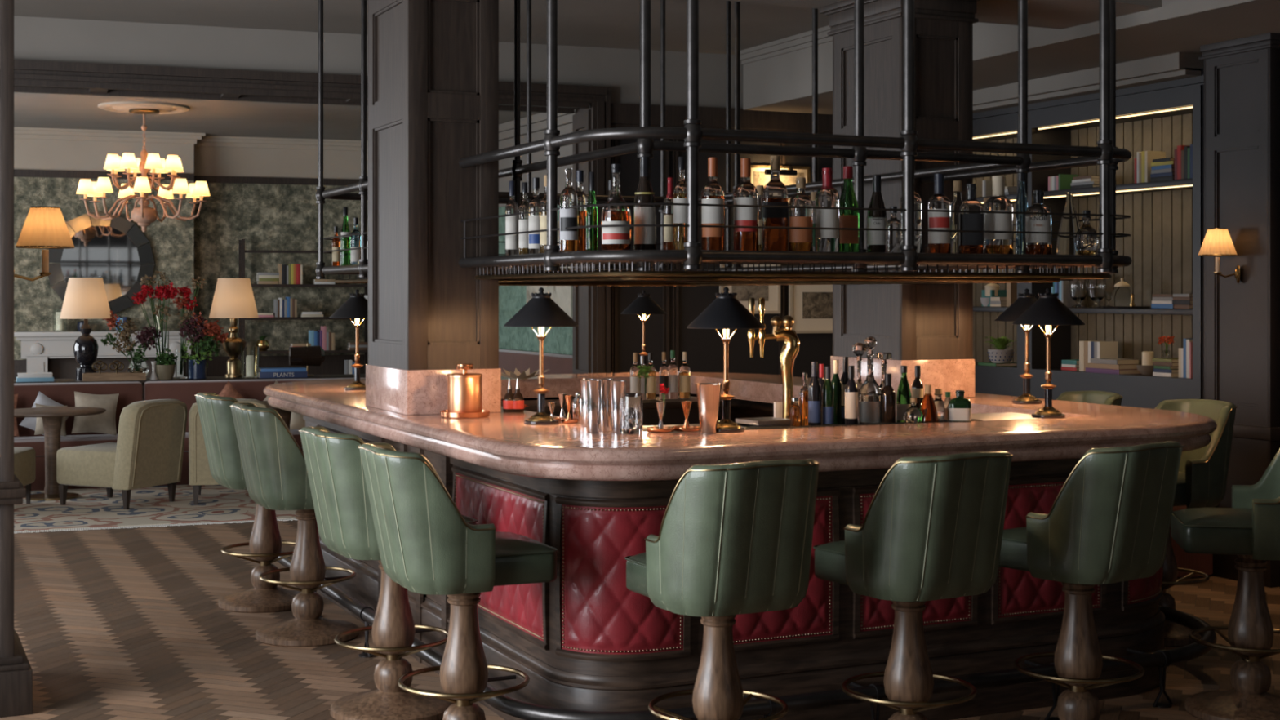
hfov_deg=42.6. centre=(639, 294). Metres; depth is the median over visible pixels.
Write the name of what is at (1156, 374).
book
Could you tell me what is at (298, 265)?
book
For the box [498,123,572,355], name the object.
wall
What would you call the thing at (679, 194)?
bottle
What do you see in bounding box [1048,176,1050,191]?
book
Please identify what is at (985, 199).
bottle
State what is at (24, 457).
armchair
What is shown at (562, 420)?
metal dish
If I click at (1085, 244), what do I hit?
bottle
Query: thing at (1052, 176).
book
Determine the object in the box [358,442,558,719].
bar stool
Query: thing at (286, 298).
book
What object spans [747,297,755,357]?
tap
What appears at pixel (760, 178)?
print
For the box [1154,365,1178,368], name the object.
book
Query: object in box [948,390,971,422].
bottle
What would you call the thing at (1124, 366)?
book
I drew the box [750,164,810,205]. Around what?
wall lamp
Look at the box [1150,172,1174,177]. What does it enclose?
book
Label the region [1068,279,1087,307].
glass vase
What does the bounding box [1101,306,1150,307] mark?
serving tray
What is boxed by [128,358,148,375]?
glass vase
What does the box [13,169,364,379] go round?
trim
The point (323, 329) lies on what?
book
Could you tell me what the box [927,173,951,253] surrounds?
bottle
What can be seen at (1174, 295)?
book
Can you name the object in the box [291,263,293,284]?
book
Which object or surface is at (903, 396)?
bottle
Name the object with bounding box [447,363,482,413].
canister
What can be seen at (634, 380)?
bottle
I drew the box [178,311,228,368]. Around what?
bouquet
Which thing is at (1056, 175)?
book
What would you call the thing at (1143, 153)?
book
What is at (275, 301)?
book
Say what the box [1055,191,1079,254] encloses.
bottle
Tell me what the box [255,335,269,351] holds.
brass pot
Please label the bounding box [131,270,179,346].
bouquet
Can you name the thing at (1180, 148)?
book
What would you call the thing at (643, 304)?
lamp
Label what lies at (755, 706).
rail
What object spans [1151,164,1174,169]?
book
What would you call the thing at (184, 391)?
cushion
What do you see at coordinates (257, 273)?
book
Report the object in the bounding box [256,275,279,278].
book
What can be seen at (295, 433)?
seat cushion
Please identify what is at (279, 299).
book
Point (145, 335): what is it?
bouquet
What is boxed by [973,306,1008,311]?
shelf
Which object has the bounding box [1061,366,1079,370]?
book
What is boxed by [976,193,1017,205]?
shelf
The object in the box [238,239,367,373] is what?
open shelving
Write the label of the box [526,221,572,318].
abstract painting
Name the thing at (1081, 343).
book
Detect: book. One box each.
[16,376,53,382]
[17,372,52,377]
[256,272,279,275]
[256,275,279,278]
[256,278,279,281]
[257,280,279,284]
[257,312,273,315]
[257,315,274,317]
[257,371,307,377]
[258,366,306,372]
[273,299,277,317]
[277,263,282,284]
[277,300,279,317]
[278,297,282,317]
[282,264,286,284]
[282,299,287,317]
[282,300,284,317]
[285,297,289,317]
[286,263,291,284]
[286,265,288,284]
[289,298,292,316]
[290,342,311,346]
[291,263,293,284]
[292,298,294,316]
[293,263,296,284]
[294,299,297,316]
[296,263,300,284]
[298,314,323,316]
[299,311,322,314]
[300,264,302,284]
[308,329,314,346]
[312,279,335,281]
[312,281,334,284]
[314,331,317,346]
[317,331,319,346]
[318,329,322,348]
[320,325,326,350]
[326,331,328,350]
[327,331,331,350]
[331,332,334,350]
[344,360,348,373]
[346,344,367,347]
[346,346,367,350]
[347,342,367,345]
[348,360,352,373]
[977,361,1017,366]
[982,180,984,196]
[982,289,1006,306]
[984,180,992,196]
[990,301,1006,304]
[990,304,1006,306]
[991,297,1006,301]
[1004,186,1017,189]
[1004,189,1017,192]
[1004,191,1017,195]
[1006,282,1017,306]
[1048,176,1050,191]
[1050,176,1052,191]
[1052,176,1053,191]
[1053,176,1056,190]
[1054,282,1057,293]
[1056,175,1057,190]
[1057,173,1077,190]
[1057,282,1058,298]
[1058,280,1061,301]
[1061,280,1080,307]
[1061,359,1079,364]
[1061,364,1079,367]
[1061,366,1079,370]
[1070,181,1116,186]
[1071,177,1099,182]
[1071,184,1099,189]
[1072,175,1099,180]
[1079,340,1097,371]
[1084,341,1088,371]
[1085,367,1141,374]
[1087,363,1137,369]
[1088,341,1091,363]
[1090,358,1139,364]
[1091,341,1093,358]
[1093,341,1100,358]
[1097,341,1117,358]
[1134,158,1136,183]
[1136,151,1141,182]
[1138,153,1141,182]
[1141,151,1145,182]
[1145,151,1165,182]
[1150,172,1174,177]
[1150,175,1174,182]
[1151,160,1174,166]
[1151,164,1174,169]
[1151,168,1174,173]
[1151,300,1172,303]
[1151,303,1173,308]
[1152,157,1174,162]
[1152,293,1180,297]
[1152,297,1173,300]
[1152,357,1178,362]
[1152,361,1178,366]
[1152,372,1178,377]
[1153,368,1178,373]
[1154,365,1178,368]
[1172,300,1192,304]
[1173,293,1192,297]
[1173,297,1192,300]
[1173,304,1192,308]
[1174,149,1177,179]
[1177,145,1188,179]
[1178,347,1183,377]
[1181,150,1184,179]
[1181,348,1183,377]
[1183,338,1192,377]
[1184,146,1190,178]
[1186,339,1192,377]
[1187,147,1190,178]
[1189,342,1192,377]
[1190,143,1192,178]
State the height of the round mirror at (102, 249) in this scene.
1.173 m
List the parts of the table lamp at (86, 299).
lamp shade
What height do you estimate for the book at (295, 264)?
0.240 m
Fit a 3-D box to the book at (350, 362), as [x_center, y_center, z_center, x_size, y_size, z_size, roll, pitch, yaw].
[-3.498,0.919,19.754,0.040,0.260,0.150,0,0,-20]
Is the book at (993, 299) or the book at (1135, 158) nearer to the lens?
the book at (1135, 158)
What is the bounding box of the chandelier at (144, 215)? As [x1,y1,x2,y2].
[75,108,209,232]
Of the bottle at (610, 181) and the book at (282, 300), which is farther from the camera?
the book at (282, 300)
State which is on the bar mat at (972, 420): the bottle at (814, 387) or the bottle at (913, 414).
the bottle at (913, 414)
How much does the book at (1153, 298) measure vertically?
0.022 m
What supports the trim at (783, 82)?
attached to the wall at (35, 38)
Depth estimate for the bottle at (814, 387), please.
6.38 m
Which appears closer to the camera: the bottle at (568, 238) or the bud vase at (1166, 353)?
the bottle at (568, 238)
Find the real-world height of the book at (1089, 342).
0.200 m
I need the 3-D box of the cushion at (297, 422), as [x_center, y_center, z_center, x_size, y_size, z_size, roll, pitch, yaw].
[-2.893,1.040,14.120,0.264,0.301,0.170,0,0,2]
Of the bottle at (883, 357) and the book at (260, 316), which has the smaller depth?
the bottle at (883, 357)
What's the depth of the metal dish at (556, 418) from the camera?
6.55 m
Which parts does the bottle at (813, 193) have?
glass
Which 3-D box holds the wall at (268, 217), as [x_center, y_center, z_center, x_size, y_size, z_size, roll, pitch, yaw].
[-3.353,-0.550,20.263,4.500,2.700,0.150,0,0,-20]
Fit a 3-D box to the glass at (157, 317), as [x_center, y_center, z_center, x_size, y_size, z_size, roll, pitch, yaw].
[-5.542,0.280,18.905,0.128,0.280,0.128,0,0,-20]
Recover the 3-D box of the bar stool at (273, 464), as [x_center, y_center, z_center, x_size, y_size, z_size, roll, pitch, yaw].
[-1.585,1.050,7.662,0.615,1.099,0.512,0,0,-26]
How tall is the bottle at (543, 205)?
0.326 m
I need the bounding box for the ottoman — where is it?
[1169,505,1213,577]
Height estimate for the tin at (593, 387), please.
0.194 m
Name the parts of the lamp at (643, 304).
stem, lamp shade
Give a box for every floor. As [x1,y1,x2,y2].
[0,520,1279,719]
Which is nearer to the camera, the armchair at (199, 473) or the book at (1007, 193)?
the book at (1007, 193)
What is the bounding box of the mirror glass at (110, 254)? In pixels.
[59,226,140,301]
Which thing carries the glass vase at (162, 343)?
on the console
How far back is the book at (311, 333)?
19.53 m
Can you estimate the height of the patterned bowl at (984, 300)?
0.065 m
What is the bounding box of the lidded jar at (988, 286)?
[984,283,999,296]
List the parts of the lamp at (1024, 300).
lamp shade, stem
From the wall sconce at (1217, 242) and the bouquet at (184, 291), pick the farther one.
the bouquet at (184, 291)
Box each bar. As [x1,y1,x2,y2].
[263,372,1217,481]
[302,393,1164,719]
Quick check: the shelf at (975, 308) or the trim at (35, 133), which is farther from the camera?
the trim at (35, 133)
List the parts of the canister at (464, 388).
lid, knob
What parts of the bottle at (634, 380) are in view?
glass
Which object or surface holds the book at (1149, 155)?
on the shelf at (1184, 181)
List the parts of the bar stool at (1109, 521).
seat, backrest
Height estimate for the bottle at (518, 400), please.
0.146 m
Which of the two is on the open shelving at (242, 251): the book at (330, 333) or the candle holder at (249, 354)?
the book at (330, 333)
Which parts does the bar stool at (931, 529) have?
seat, backrest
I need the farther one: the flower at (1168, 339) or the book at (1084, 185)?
the book at (1084, 185)
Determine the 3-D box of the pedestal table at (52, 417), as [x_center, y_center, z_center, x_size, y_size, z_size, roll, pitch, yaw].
[-4.595,1.246,12.827,0.798,0.682,0.798,0,0,-20]
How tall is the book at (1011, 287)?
0.190 m
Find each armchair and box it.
[13,446,35,503]
[56,399,187,509]
[188,398,268,504]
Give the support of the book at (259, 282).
on the open shelving at (242, 251)
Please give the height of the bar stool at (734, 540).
1.099 m
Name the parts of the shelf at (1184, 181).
led strip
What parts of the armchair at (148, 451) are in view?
leg, seat, leg, leg, backrest, leg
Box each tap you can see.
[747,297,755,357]
[757,297,765,357]
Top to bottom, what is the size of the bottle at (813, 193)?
0.247 m
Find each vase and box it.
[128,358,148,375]
[149,361,157,379]
[155,331,168,377]
[175,348,186,377]
[187,359,206,378]
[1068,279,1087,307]
[1087,279,1106,307]
[1162,350,1170,358]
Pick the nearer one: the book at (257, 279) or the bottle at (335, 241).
the bottle at (335, 241)
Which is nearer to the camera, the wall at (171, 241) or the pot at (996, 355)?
the pot at (996, 355)
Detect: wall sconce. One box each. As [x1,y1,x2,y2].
[13,206,74,281]
[1198,227,1239,283]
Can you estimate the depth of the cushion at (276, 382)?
14.16 m
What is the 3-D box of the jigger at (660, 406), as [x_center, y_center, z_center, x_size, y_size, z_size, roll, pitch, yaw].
[0.078,0.454,6.126,0.038,0.102,0.038,0,0,-25]
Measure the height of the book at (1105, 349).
0.200 m
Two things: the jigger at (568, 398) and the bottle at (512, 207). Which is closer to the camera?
the jigger at (568, 398)
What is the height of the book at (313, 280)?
0.030 m
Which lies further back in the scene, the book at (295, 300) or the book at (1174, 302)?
the book at (295, 300)
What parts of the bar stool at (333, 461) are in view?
backrest, seat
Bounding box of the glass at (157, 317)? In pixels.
[153,306,164,330]
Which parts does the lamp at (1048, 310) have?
stem, lamp shade, bulb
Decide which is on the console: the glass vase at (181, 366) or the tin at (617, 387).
the glass vase at (181, 366)
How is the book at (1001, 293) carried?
on the shelf at (975, 308)
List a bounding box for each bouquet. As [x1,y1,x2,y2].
[100,310,160,363]
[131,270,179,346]
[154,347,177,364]
[172,276,205,349]
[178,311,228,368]
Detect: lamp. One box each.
[59,277,111,380]
[208,278,258,377]
[329,288,367,390]
[503,287,578,425]
[621,289,666,365]
[686,286,765,432]
[995,288,1042,404]
[1012,287,1084,418]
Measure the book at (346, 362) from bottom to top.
0.260 m
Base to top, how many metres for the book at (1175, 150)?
0.190 m
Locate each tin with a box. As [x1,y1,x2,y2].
[579,378,596,426]
[585,379,601,433]
[597,378,613,431]
[609,380,626,433]
[695,382,722,433]
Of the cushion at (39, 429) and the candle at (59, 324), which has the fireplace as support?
the candle at (59, 324)
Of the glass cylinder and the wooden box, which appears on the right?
the glass cylinder
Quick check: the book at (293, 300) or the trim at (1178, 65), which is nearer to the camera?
the trim at (1178, 65)
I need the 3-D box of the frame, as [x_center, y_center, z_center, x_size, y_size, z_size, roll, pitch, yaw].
[2.735,0.130,11.550,0.440,2.940,3.830,0,0,-25]
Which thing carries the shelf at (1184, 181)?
attached to the frame
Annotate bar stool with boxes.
[194,392,300,613]
[229,402,359,646]
[298,426,477,719]
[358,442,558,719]
[624,458,820,719]
[813,450,1013,719]
[999,440,1183,719]
[1056,391,1123,405]
[1154,399,1237,646]
[1170,448,1279,719]
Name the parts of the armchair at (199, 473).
leg, leg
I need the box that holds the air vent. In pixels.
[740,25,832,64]
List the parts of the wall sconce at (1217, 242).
shade trim, lamp shade, shade trim, arm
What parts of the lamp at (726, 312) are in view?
lamp shade, bulb, stem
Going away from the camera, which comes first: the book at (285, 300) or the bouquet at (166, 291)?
the bouquet at (166, 291)
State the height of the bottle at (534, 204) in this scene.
0.322 m
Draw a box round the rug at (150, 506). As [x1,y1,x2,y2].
[13,484,297,533]
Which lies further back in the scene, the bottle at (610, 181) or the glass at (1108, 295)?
the glass at (1108, 295)
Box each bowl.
[980,297,989,306]
[1136,364,1154,374]
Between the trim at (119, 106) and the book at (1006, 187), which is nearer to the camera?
the book at (1006, 187)
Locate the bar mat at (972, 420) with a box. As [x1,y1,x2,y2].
[744,418,981,430]
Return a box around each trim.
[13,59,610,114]
[13,127,367,151]
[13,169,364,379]
[97,101,189,114]
[498,109,575,207]
[572,90,610,373]
[610,102,832,375]
[721,0,1161,29]
[742,0,1279,114]
[973,52,1204,113]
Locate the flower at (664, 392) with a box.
[658,382,670,416]
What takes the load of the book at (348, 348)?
on the open shelving at (242, 251)
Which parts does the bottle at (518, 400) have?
spout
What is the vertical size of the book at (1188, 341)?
0.235 m
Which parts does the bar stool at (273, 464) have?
backrest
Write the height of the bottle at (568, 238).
0.306 m
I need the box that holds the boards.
[973,113,1192,364]
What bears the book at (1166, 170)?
on the book at (1165, 174)
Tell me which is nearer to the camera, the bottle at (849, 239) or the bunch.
the bottle at (849, 239)
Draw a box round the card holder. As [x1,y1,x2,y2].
[773,401,782,417]
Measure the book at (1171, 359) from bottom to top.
0.020 m
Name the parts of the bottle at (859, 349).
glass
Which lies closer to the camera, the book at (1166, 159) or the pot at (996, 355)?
the book at (1166, 159)
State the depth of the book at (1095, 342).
10.75 m
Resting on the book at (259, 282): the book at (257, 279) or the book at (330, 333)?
the book at (257, 279)
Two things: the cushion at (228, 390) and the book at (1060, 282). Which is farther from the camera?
the cushion at (228, 390)
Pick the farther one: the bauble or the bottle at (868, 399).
the bauble
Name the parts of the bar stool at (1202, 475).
seat, backrest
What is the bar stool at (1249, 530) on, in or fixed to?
on the floor at (1112, 712)
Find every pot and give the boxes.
[76,320,88,331]
[155,364,175,379]
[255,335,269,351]
[987,348,1013,363]
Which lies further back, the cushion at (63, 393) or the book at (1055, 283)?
the cushion at (63, 393)
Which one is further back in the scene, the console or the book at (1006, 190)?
the console
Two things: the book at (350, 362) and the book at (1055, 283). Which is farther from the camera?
the book at (350, 362)
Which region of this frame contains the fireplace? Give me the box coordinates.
[13,330,195,378]
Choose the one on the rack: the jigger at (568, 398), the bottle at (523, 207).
the bottle at (523, 207)
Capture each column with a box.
[0,0,32,717]
[365,0,501,414]
[819,0,980,398]
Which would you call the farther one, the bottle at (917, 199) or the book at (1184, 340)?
the book at (1184, 340)
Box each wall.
[13,15,832,379]
[13,138,194,359]
[194,146,367,356]
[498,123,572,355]
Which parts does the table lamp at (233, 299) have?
lamp shade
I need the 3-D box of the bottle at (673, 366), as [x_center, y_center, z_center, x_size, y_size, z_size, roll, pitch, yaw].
[0.199,0.486,9.952,0.068,0.293,0.069,0,0,-25]
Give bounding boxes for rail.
[275,551,1217,719]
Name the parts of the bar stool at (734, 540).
seat, backrest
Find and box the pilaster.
[1198,32,1279,587]
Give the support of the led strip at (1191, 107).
attached to the frame
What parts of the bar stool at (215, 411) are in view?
backrest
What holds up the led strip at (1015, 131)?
attached to the frame
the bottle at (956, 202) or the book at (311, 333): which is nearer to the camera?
the bottle at (956, 202)
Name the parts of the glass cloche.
lid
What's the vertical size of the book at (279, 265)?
0.240 m
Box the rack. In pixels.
[315,0,1132,285]
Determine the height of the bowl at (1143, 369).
0.062 m
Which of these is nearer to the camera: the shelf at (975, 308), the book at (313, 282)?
the shelf at (975, 308)
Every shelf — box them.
[501,395,721,412]
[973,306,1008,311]
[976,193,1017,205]
[1043,177,1192,198]
[1068,307,1192,315]
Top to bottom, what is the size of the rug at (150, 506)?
0.010 m
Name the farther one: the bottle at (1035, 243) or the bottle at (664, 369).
the bottle at (664, 369)
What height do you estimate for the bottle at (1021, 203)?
0.344 m
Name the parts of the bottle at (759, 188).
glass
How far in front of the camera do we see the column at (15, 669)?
6.26 m
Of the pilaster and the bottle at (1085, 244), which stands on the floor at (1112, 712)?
the pilaster
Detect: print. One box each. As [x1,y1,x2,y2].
[719,264,780,313]
[753,171,804,199]
[788,284,832,333]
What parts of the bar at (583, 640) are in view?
panel frame, panel frame, nail trim, leather panel, panel frame, nail trim, leather panel, panel frame, frieze rail, moulding, nail trim, leather panel, panel frame, panel frame, leather panel, nail trim, panel frame, nail trim, leather panel, panel frame, leather panel, nail trim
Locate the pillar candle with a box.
[1142,350,1154,365]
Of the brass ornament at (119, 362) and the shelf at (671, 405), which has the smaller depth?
the shelf at (671, 405)
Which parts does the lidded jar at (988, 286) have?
lid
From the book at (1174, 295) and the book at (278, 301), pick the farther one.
the book at (278, 301)
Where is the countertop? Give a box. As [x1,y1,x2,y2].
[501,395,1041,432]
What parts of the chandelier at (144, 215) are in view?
lamp shade, lamp shade, lamp shade, arm, arm, lamp shade, lamp shade, arm, arm, arm, lamp shade, lamp shade, arm, lamp shade, arm, lamp shade, arm, chain, arm, lamp shade, arm, arm, lamp shade, arm, arm, arm, lamp shade, lamp shade, lamp shade, arm, arm, lamp shade, lamp shade, lamp shade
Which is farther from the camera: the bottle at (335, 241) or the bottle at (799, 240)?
the bottle at (335, 241)
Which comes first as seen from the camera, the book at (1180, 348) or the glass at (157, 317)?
the book at (1180, 348)
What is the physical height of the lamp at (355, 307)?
0.538 m
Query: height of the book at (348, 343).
0.030 m
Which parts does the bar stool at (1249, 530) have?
seat, backrest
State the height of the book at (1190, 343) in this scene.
0.220 m
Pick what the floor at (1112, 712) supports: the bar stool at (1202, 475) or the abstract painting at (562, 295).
the bar stool at (1202, 475)
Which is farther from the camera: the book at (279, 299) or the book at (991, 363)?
the book at (279, 299)
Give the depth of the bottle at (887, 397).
6.49 m
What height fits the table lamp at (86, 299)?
0.895 m
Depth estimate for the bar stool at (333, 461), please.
6.13 m
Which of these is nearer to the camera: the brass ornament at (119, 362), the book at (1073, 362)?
the book at (1073, 362)
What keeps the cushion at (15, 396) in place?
on the banquette at (184, 391)
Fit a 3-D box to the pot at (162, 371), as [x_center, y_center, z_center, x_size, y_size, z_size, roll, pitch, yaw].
[-4.186,0.684,14.462,0.168,0.130,0.168,0,0,-20]
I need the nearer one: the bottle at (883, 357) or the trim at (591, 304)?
the bottle at (883, 357)
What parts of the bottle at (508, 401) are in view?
glass, spout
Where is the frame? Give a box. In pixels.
[973,68,1204,408]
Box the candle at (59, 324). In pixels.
[53,308,66,331]
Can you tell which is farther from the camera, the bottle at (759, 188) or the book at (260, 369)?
the book at (260, 369)
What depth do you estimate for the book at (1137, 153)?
10.39 m
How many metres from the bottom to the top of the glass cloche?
0.185 m
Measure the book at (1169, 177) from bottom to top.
0.030 m
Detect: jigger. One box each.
[547,402,555,417]
[557,393,567,417]
[564,395,573,419]
[655,402,666,428]
[680,401,692,427]
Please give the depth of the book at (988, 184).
11.82 m
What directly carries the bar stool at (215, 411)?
on the floor at (1112, 712)
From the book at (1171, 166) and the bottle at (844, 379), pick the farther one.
the book at (1171, 166)
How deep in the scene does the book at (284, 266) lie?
19.42 m
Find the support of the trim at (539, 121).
attached to the wall at (558, 340)
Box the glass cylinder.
[288,342,324,375]
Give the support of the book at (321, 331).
on the open shelving at (242, 251)
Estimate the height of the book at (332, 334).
0.210 m
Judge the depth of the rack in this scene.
6.49 m
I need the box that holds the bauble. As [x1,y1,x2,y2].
[129,364,144,373]
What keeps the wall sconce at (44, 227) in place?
attached to the column at (15, 669)
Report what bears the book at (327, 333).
on the open shelving at (242, 251)
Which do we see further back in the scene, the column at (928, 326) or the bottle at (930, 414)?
the column at (928, 326)
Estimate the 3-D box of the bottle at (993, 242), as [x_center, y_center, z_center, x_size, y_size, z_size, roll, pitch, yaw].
[1.427,-0.313,6.532,0.115,0.318,0.116,0,0,-25]
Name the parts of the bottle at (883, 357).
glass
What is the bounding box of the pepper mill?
[1128,293,1135,306]
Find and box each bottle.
[332,226,340,266]
[340,207,350,265]
[350,217,360,265]
[502,377,513,412]
[505,180,518,255]
[513,378,524,412]
[518,182,528,254]
[528,177,541,253]
[539,174,546,253]
[559,168,577,252]
[576,169,587,250]
[586,171,598,250]
[600,164,631,249]
[607,179,612,199]
[630,352,639,393]
[633,156,656,249]
[640,355,646,399]
[646,352,656,399]
[659,351,668,399]
[663,177,673,249]
[667,350,678,399]
[672,156,686,249]
[679,351,690,398]
[700,157,724,250]
[733,158,758,250]
[756,185,763,250]
[762,155,788,251]
[788,177,813,251]
[790,397,800,426]
[799,373,808,426]
[808,361,821,426]
[811,191,816,251]
[814,167,839,251]
[818,364,825,425]
[822,366,834,425]
[831,360,841,424]
[839,165,859,252]
[840,356,848,424]
[844,365,857,424]
[852,342,866,423]
[857,336,881,423]
[866,174,886,252]
[875,352,891,390]
[880,373,895,422]
[885,206,902,252]
[896,365,911,422]
[900,191,922,253]
[903,397,923,422]
[911,365,923,408]
[920,384,938,422]
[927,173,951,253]
[933,388,944,420]
[943,391,951,420]
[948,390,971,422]
[950,180,963,253]
[958,183,983,253]
[983,175,1013,253]
[983,197,990,205]
[1015,172,1027,253]
[1025,190,1052,254]
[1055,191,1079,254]
[1075,210,1097,254]
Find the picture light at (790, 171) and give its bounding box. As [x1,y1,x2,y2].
[764,165,796,175]
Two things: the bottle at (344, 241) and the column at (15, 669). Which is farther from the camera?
the bottle at (344, 241)
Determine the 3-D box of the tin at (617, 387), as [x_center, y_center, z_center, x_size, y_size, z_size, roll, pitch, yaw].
[-0.080,0.414,6.037,0.062,0.191,0.062,0,0,-25]
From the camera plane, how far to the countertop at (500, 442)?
6.15 m
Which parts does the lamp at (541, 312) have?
stem, lamp shade, bulb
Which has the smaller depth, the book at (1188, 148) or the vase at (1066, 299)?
the book at (1188, 148)
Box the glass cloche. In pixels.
[1111,277,1131,306]
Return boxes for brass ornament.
[92,360,107,373]
[108,360,124,373]
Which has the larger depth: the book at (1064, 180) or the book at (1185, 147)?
the book at (1064, 180)
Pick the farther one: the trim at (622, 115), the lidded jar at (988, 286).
the trim at (622, 115)
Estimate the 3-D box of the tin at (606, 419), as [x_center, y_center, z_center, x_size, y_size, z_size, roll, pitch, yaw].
[-0.128,0.413,6.108,0.062,0.194,0.062,0,0,-25]
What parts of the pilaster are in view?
moulding, dado moulding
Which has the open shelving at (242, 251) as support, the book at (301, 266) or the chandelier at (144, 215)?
the book at (301, 266)
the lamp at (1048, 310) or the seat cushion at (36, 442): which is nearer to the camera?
the lamp at (1048, 310)
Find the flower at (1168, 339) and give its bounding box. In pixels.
[1157,335,1175,350]
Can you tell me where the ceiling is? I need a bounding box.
[13,0,829,140]
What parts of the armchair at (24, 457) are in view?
seat, leg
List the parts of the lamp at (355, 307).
lamp shade, stem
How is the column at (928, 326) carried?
on the countertop at (500, 442)
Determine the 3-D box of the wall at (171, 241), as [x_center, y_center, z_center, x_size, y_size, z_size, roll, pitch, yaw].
[-7.710,-0.550,18.534,5.130,2.700,0.450,0,0,-20]
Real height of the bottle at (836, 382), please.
0.265 m
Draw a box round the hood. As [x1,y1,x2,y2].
[764,168,796,175]
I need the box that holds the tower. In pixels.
[747,297,799,418]
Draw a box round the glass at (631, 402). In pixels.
[621,392,642,434]
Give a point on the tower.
(790, 349)
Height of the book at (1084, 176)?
0.020 m
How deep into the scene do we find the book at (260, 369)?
14.72 m
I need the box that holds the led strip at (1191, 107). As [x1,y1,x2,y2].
[1038,106,1192,129]
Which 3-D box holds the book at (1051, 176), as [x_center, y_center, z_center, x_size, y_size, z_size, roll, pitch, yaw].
[2.864,-0.752,11.187,0.150,0.100,0.018,0,0,-25]
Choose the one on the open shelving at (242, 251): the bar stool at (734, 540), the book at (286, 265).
the book at (286, 265)
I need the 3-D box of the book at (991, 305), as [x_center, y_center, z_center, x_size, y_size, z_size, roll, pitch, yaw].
[2.594,0.079,11.711,0.140,0.018,0.120,0,0,-25]
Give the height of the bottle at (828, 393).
0.244 m
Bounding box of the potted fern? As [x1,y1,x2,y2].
[982,335,1016,363]
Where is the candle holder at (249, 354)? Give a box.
[240,346,258,377]
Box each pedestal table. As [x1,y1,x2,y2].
[13,406,106,500]
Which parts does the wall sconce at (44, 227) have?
arm, lamp shade, shade trim, shade trim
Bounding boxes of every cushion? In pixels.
[13,381,142,436]
[13,394,18,436]
[13,434,117,457]
[18,391,68,435]
[34,403,67,436]
[71,391,119,435]
[143,377,364,431]
[183,429,302,452]
[218,381,245,399]
[263,380,278,400]
[289,412,305,430]
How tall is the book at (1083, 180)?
0.018 m
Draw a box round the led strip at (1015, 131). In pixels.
[973,131,1017,138]
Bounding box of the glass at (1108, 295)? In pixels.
[1105,292,1111,306]
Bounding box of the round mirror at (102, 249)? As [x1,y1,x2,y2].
[48,212,155,314]
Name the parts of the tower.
knob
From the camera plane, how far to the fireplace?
18.60 m
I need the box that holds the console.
[13,373,365,400]
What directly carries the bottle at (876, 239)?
on the rack
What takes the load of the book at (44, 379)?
on the console
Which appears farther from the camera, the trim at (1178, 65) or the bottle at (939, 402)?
the trim at (1178, 65)
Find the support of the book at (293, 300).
on the open shelving at (242, 251)
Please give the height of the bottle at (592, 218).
0.305 m
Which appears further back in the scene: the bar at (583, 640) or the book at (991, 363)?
the book at (991, 363)
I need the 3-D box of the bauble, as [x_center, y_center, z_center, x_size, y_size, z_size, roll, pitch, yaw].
[-4.401,0.678,14.353,0.118,0.120,0.118,0,0,-20]
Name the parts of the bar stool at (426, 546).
backrest, seat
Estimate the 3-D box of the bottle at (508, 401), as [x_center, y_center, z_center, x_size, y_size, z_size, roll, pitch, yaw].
[-0.565,0.436,7.105,0.056,0.146,0.057,0,0,-25]
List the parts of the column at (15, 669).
dado moulding, moulding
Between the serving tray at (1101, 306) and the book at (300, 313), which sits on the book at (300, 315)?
the book at (300, 313)
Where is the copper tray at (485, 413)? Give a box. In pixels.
[440,409,489,418]
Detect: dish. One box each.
[501,368,547,379]
[554,417,563,422]
[560,418,578,423]
[646,426,675,432]
[672,426,700,431]
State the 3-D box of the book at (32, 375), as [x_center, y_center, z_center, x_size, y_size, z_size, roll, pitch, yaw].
[-5.218,0.696,14.143,0.280,0.035,0.200,0,0,-22]
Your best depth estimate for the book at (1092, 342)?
10.77 m
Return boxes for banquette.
[13,377,364,490]
[498,348,572,374]
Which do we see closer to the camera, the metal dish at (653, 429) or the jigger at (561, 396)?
the metal dish at (653, 429)
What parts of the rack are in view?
post, post, post, post, post, post, post, post, hanger rail, rail, rail, guard rail, guard rail, post, post, rail, rail, hanger rail, post, post, post, post, post, post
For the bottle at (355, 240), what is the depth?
9.12 m
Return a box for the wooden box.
[82,372,146,381]
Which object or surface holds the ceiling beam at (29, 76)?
attached to the wall at (35, 38)
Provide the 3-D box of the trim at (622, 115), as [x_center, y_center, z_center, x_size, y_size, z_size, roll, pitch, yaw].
[0.962,0.075,12.905,2.570,3.050,0.080,0,0,-20]
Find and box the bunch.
[636,364,652,395]

